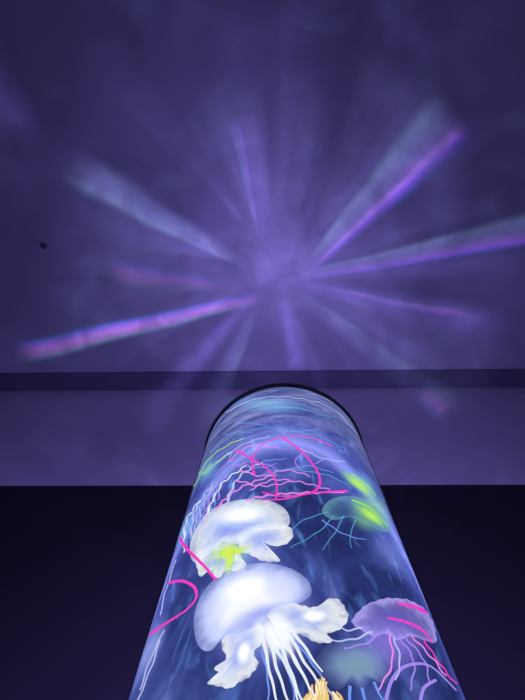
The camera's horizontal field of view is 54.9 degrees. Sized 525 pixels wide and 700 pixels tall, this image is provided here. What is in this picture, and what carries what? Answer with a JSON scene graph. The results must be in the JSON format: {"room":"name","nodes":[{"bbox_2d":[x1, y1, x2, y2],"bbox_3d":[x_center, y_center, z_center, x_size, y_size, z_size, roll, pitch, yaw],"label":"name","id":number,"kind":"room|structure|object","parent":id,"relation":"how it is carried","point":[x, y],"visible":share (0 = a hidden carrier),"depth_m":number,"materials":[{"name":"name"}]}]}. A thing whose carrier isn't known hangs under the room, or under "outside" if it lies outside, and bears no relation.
{"room":"aquarium","nodes":[
{"label":"aquarium","id":0,"kind":"room"},
{"bbox_2d":[40,243,46,248],"bbox_3d":[-0.685,-0.324,1.574,0.018,0.019,0.018,-1,-76,1],"label":"ceiling hook","id":1,"kind":"object","parent":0,"point":[43,245],"depth_m":1.58,"materials":[{"name":"metal"}]},
{"bbox_2d":[0,0,524,372],"bbox_3d":[0.019,-1.549,1.319,4.400,0.100,3.620,-1,-76,1],"label":"ceiling","id":2,"kind":"structure","parent":0,"point":[206,185],"depth_m":1.52,"materials":[{"name":"paint"}]},
{"bbox_2d":[0,387,524,485],"bbox_3d":[0.017,0.458,0.524,4.400,2.400,0.100,-1,-76,1],"label":"wall","id":3,"kind":"structure","parent":0,"point":[410,436],"depth_m":1.30,"materials":[{"name":"paint"}]},
{"bbox_2d":[0,485,524,699],"bbox_3d":[0.009,0.483,0.183,4.400,1.725,0.014,-1,-76,1],"label":"wall panel","id":4,"kind":"object","parent":3,"relation":"attached to","point":[84,569],"depth_m":0.75,"materials":[{"name":"paint"}]},
{"bbox_2d":[0,369,524,390],"bbox_3d":[0.042,0.098,1.661,4.400,0.020,0.057,-1,-76,1],"label":"trim","id":5,"kind":"structure","parent":3,"relation":"attached to","point":[428,378],"depth_m":1.66,"materials":[{"name":"paint"}]},
{"bbox_3d":[-0.036,-0.953,-1.109,4.400,0.100,3.620,-1,-76,1],"label":"floor","id":6,"kind":"structure","parent":0,"visible":0},
{"bbox_3d":[-0.007,0.282,-0.373,1.000,0.740,0.610,-1,-76,1],"label":"side table","id":7,"kind":"object","parent":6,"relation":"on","visible":0},
{"bbox_2d":[129,383,464,699],"bbox_3d":[0.012,0.112,0.207,0.130,0.468,0.130,-1,-76,1],"label":"lamp","id":8,"kind":"object","parent":7,"relation":"on","point":[290,576],"visible":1,"depth_m":0.16,"materials":[{"name":"multicoloured glass"}]}
]}

